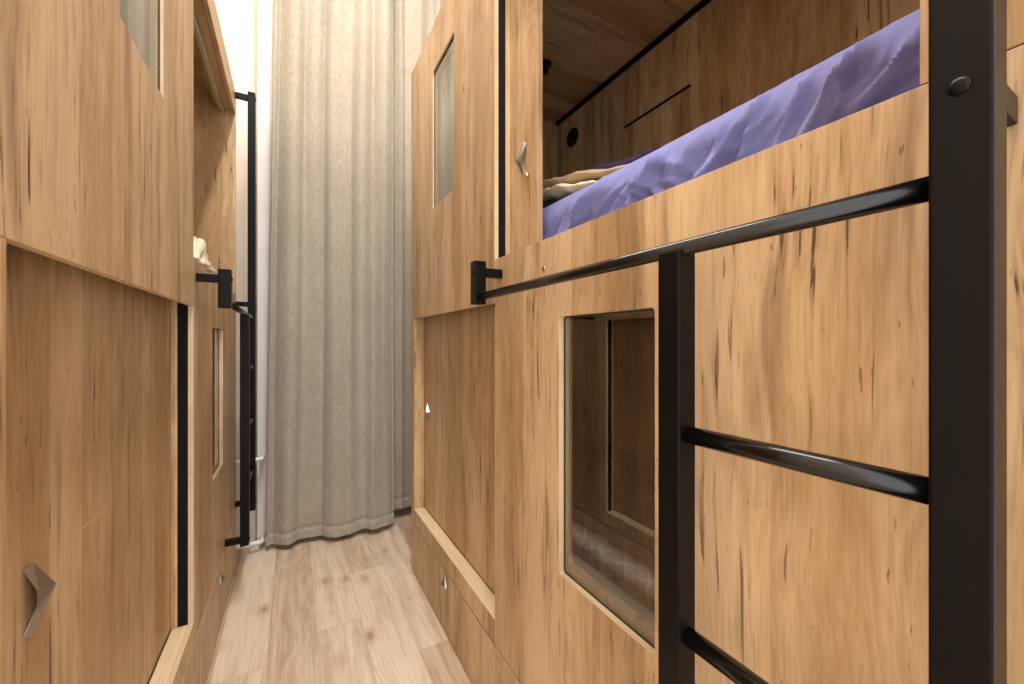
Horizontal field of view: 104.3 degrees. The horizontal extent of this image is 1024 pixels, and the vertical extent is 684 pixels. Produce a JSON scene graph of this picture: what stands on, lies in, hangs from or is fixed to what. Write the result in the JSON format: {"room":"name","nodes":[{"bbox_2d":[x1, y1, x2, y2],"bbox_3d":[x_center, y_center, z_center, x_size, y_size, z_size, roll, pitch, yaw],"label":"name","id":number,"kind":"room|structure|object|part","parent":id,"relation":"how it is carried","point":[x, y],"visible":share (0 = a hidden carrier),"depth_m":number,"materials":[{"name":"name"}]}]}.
{"room":"dormitory","nodes":[
{"label":"dormitory","id":0,"kind":"room"},
{"bbox_2d":[214,0,410,538],"bbox_3d":[-1.304,-0.939,2.650,2.925,4.520,0.100,0,0,-29],"label":"wall","id":1,"kind":"structure","parent":0,"point":[237,18],"depth_m":2.41,"materials":[{"name":"beige paint"}]},
{"bbox_2d":[236,531,265,549],"bbox_3d":[-1.773,1.146,2.204,0.711,0.047,0.225,0,0,-29],"label":"pipe","id":2,"kind":"object","parent":1,"relation":"attached to","point":[262,534],"visible":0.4,"depth_m":2.26,"materials":[{"name":"white plastic"}]},
{"bbox_2d":[236,451,266,463],"bbox_3d":[-1.773,0.671,2.204,0.711,0.047,0.225,0,0,-29],"label":"pipe","id":3,"kind":"object","parent":1,"relation":"attached to","point":[263,454],"visible":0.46,"depth_m":2.29,"materials":[{"name":"white plastic"}]},
{"bbox_2d":[257,0,274,542],"bbox_3d":[-1.487,-0.998,2.432,0.115,4.399,0.105,0,0,-29],"label":"trim","id":4,"kind":"structure","parent":1,"relation":"attached to","point":[265,8],"depth_m":2.37,"materials":[{"name":"white paint"}]},
{"bbox_2d":[206,506,471,683],"bbox_3d":[-0.242,1.261,0.723,2.725,0.120,4.300,0,0,-29],"label":"floor","id":5,"kind":"structure","parent":0,"point":[353,608],"depth_m":1.72,"materials":[{"name":"brown wood"}]},
{"bbox_2d":[0,0,235,683],"bbox_3d":[-1.393,-0.064,1.023,0.960,2.530,2.030,0,0,-29],"label":"pod","id":6,"kind":"object","parent":5,"relation":"on","point":[118,117],"visible":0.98,"depth_m":0.75,"materials":[{"name":"brown wood"}]},
{"bbox_3d":[-0.666,0.355,0.563,0.019,0.103,0.042,0,0,-29],"label":"handle","id":7,"kind":"part","parent":6,"relation":"part of","materials":[{"name":"silver metal"}]},
{"bbox_3d":[-0.845,0.368,0.846,0.019,0.997,0.990,0,0,-29],"label":"sliding door","id":8,"kind":"part","parent":6,"relation":"part of","materials":[{"name":"brown wood"}]},
{"bbox_3d":[-0.744,-0.720,0.785,0.014,1.218,0.986,0,0,-29],"label":"panel","id":9,"kind":"part","parent":6,"relation":"part of","materials":[{"name":"brown wood"}]},
{"bbox_2d":[120,0,148,69],"bbox_3d":[-0.783,-0.889,0.802,0.012,0.690,0.321,0,0,-29],"label":"window blind","id":10,"kind":"object","parent":6,"relation":"hanging from","point":[134,14],"depth_m":0.88,"materials":[{"name":"fabric"}]},
{"bbox_3d":[-0.823,-0.688,0.807,0.019,1.064,0.980,0,0,-29],"label":"sliding door","id":11,"kind":"part","parent":6,"relation":"part of","materials":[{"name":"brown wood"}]},
{"bbox_3d":[-0.744,1.065,0.785,0.014,0.260,0.982,0,0,-29],"label":"drawer","id":12,"kind":"part","parent":6,"relation":"part of","materials":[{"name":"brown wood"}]},
{"bbox_3d":[-1.402,-1.310,1.019,0.910,0.018,1.997,0,0,-29],"label":"roof panel","id":13,"kind":"part","parent":6,"relation":"part of","materials":[{"name":"brown wood"}]},
{"bbox_3d":[-1.235,0.335,1.675,0.014,1.182,1.042,0,0,-29],"label":"panel","id":14,"kind":"part","parent":6,"relation":"part of","materials":[{"name":"brown wood"}]},
{"bbox_3d":[-1.888,-0.200,1.900,0.910,2.258,0.016,0,0,-29],"label":"panel","id":15,"kind":"part","parent":6,"relation":"part of","materials":[{"name":"brown wood"}]},
{"bbox_3d":[-1.235,1.065,1.675,0.014,0.260,1.042,0,0,-29],"label":"drawer","id":16,"kind":"part","parent":6,"relation":"part of","materials":[{"name":"brown wood"}]},
{"bbox_3d":[-1.211,0.990,1.666,0.020,0.060,0.054,0,0,-29],"label":"handle","id":17,"kind":"part","parent":6,"relation":"part of","materials":[{"name":"silver metal"}]},
{"bbox_2d":[196,91,255,546],"bbox_3d":[-1.188,-0.201,1.702,0.095,2.265,0.999,0,0,-29],"label":"ladder","id":18,"kind":"object","parent":6,"relation":"attached to","point":[247,502],"visible":1,"depth_m":1.82,"materials":[{"name":"black metal"}]},
{"bbox_3d":[-1.163,-0.131,1.713,0.022,0.022,0.935,0,0,-29],"label":"handrail","id":19,"kind":"part","parent":18,"relation":"part of","materials":[{"name":"black metal"}]},
{"bbox_3d":[-1.227,0.402,1.829,0.035,1.058,0.036,0,0,-29],"label":"post","id":20,"kind":"part","parent":18,"relation":"part of","materials":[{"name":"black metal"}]},
{"bbox_3d":[-1.397,-0.216,2.137,0.035,2.235,0.036,0,0,-29],"label":"post","id":21,"kind":"part","parent":18,"relation":"part of","materials":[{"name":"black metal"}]},
{"bbox_3d":[-1.422,-0.222,1.013,0.820,0.134,1.940,0,0,-29],"label":"mattress","id":22,"kind":"object","parent":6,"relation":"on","visible":0},
{"bbox_2d":[193,236,215,273],"bbox_3d":[-1.324,-0.358,1.644,0.154,0.134,0.480,0,0,-29],"label":"blanket","id":23,"kind":"object","parent":22,"relation":"on","point":[200,255],"visible":0.2,"depth_m":1.56,"materials":[{"name":"beige fabric"}]},
{"bbox_2d":[412,0,1023,683],"bbox_3d":[0.372,-0.107,1.417,0.960,2.617,2.070,0,0,-29],"label":"pod","id":24,"kind":"object","parent":5,"relation":"on","point":[815,339],"visible":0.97,"depth_m":0.95,"materials":[{"name":"brown wood"}]},
{"bbox_3d":[-0.431,0.355,2.016,0.019,0.103,0.042,0,0,-29],"label":"handle","id":25,"kind":"part","parent":24,"relation":"part of","materials":[{"name":"silver metal"}]},
{"bbox_3d":[-0.285,0.990,1.635,0.020,0.060,0.054,0,0,-29],"label":"handle","id":26,"kind":"part","parent":24,"relation":"part of","materials":[{"name":"silver metal"}]},
{"bbox_2d":[438,46,453,203],"bbox_3d":[-0.262,-0.905,1.680,0.012,0.678,0.316,0,0,-29],"label":"window blind","id":27,"kind":"object","parent":24,"relation":"hanging from","point":[446,66],"depth_m":1.71,"materials":[{"name":"fabric"}]},
{"bbox_3d":[-0.286,1.072,1.673,0.014,0.247,0.982,0,0,-29],"label":"drawer","id":28,"kind":"part","parent":24,"relation":"part of","materials":[{"name":"brown wood"}]},
{"bbox_3d":[-0.286,-0.768,1.673,0.014,1.295,0.986,0,0,-29],"label":"panel","id":29,"kind":"part","parent":24,"relation":"part of","materials":[{"name":"brown wood"}]},
{"bbox_3d":[-0.220,0.363,1.673,0.019,1.008,0.990,0,0,-29],"label":"sliding door","id":30,"kind":"part","parent":24,"relation":"part of","materials":[{"name":"brown wood"}]},
{"bbox_3d":[-0.098,-0.107,2.330,0.872,2.617,0.016,0,0,-29],"label":"panel","id":31,"kind":"part","parent":24,"relation":"part of","materials":[{"name":"brown wood"}]},
{"bbox_3d":[0.214,1.072,0.765,0.014,0.247,1.082,0,0,-29],"label":"drawer","id":32,"kind":"part","parent":24,"relation":"part of","materials":[{"name":"brown wood"}]},
{"bbox_3d":[0.025,-0.542,1.188,0.019,0.103,0.042,0,0,-29],"label":"handle","id":33,"kind":"part","parent":24,"relation":"part of","materials":[{"name":"silver metal"}]},
{"bbox_3d":[-0.157,-0.688,1.559,0.019,1.064,0.980,0,0,-29],"label":"sliding door","id":34,"kind":"part","parent":24,"relation":"part of","materials":[{"name":"brown wood"}]},
{"bbox_2d":[543,59,550,74],"bbox_3d":[0.164,-1.364,1.981,0.064,0.046,0.064,0,0,-29],"label":"reading lamp","id":35,"kind":"object","parent":24,"relation":"attached to","point":[546,62],"depth_m":1.97,"materials":[{"name":"black metal"}]},
{"bbox_2d":[567,127,577,146],"bbox_3d":[0.362,-1.229,2.391,0.005,0.110,0.110,0,0,-29],"label":"grille","id":36,"kind":"object","parent":24,"relation":"attached to","point":[572,132],"depth_m":2.38,"materials":[{"name":"black plastic"}]},
{"bbox_2d":[572,433,654,625],"bbox_3d":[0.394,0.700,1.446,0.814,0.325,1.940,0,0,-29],"label":"window pane","id":37,"kind":"object","parent":24,"relation":"on","point":[613,489],"visible":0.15,"depth_m":1.20,"materials":[{"name":"clear glass"}]},
{"bbox_3d":[0.381,-1.397,1.421,0.910,0.018,2.037,0,0,-29],"label":"roof panel","id":38,"kind":"part","parent":24,"relation":"part of","materials":[{"name":"brown wood"}]},
{"bbox_2d":[543,9,920,239],"bbox_3d":[0.376,-0.293,1.442,0.849,0.276,1.970,0,0,-29],"label":"mattress","id":39,"kind":"object","parent":24,"relation":"on","point":[882,66],"visible":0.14,"depth_m":0.62,"materials":[{"name":"purple fabric"}]},
{"bbox_2d":[543,199,560,208],"bbox_3d":[0.228,-0.456,1.503,0.461,0.179,0.540,0,0,-29],"label":"folded blanket","id":40,"kind":"object","parent":39,"relation":"on","point":[547,203],"visible":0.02,"depth_m":1.28,"materials":[{"name":"fabric"}]},
{"bbox_2d":[543,180,595,202],"bbox_3d":[0.219,-0.487,1.389,0.382,0.178,0.650,0,0,-29],"label":"folded blanket","id":41,"kind":"object","parent":40,"relation":"on","point":[562,190],"visible":0.06,"depth_m":1.17,"materials":[{"name":"beige fabric"}]},
{"bbox_2d":[543,163,629,188],"bbox_3d":[0.267,-0.507,1.336,0.391,0.216,0.790,0,0,-29],"label":"folded blanket","id":42,"kind":"object","parent":39,"relation":"on","point":[592,174],"visible":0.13,"depth_m":1.11,"materials":[{"name":"beige fabric"}]},
{"bbox_2d":[588,147,660,169],"bbox_3d":[0.414,-0.472,1.137,0.368,0.090,0.400,0,0,-29],"label":"folded blanket","id":43,"kind":"object","parent":39,"relation":"on","point":[608,165],"visible":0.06,"depth_m":1.02,"materials":[{"name":"fabric"}]},
{"bbox_3d":[0.786,-0.107,1.645,0.015,2.617,2.070,0,0,-29],"label":"panel","id":44,"kind":"part","parent":24,"relation":"part of","materials":[{"name":"brown wood"}]},
{"bbox_2d":[471,0,1017,683],"bbox_3d":[0.157,-0.201,0.755,0.095,2.265,0.999,0,0,-29],"label":"ladder","id":45,"kind":"object","parent":24,"relation":"attached to","point":[972,105],"visible":1,"depth_m":0.32,"materials":[{"name":"black metal"}]},
{"bbox_3d":[0.233,0.402,0.564,0.035,1.058,0.036,0,0,-29],"label":"post","id":46,"kind":"part","parent":45,"relation":"part of","materials":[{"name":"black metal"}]},
{"bbox_3d":[0.133,-0.131,0.745,0.022,0.022,0.935,0,0,-29],"label":"handrail","id":47,"kind":"part","parent":45,"relation":"part of","materials":[{"name":"black metal"}]},
{"bbox_3d":[0.367,-0.216,0.321,0.035,2.235,0.036,0,0,-29],"label":"post","id":48,"kind":"part","parent":45,"relation":"part of","materials":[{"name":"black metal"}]},
{"bbox_3d":[0.995,-0.939,1.405,0.100,4.520,4.300,0,0,-29],"label":"wall","id":49,"kind":"structure","parent":0,"visible":0},
{"bbox_3d":[-0.880,-3.079,2.621,1.990,0.024,0.024,0,0,-29],"label":"curtain rod","id":50,"kind":"object","parent":49,"relation":"attached to","visible":0},
{"bbox_2d":[266,0,393,545],"bbox_3d":[-1.081,-0.939,2.418,0.708,4.220,0.117,0,0,-23],"label":"curtain","id":51,"kind":"object","parent":50,"relation":"hanging from","point":[330,458],"visible":1,"depth_m":2.39,"materials":[{"name":"beige fabric"}]},
{"bbox_2d":[393,0,443,508],"bbox_3d":[-0.484,-0.960,2.869,0.904,4.178,0.068,0,0,-29],"label":"curtain","id":52,"kind":"object","parent":50,"relation":"hanging from","point":[413,20],"visible":0.09,"depth_m":2.72,"materials":[{"name":"beige fabric"}]}
]}

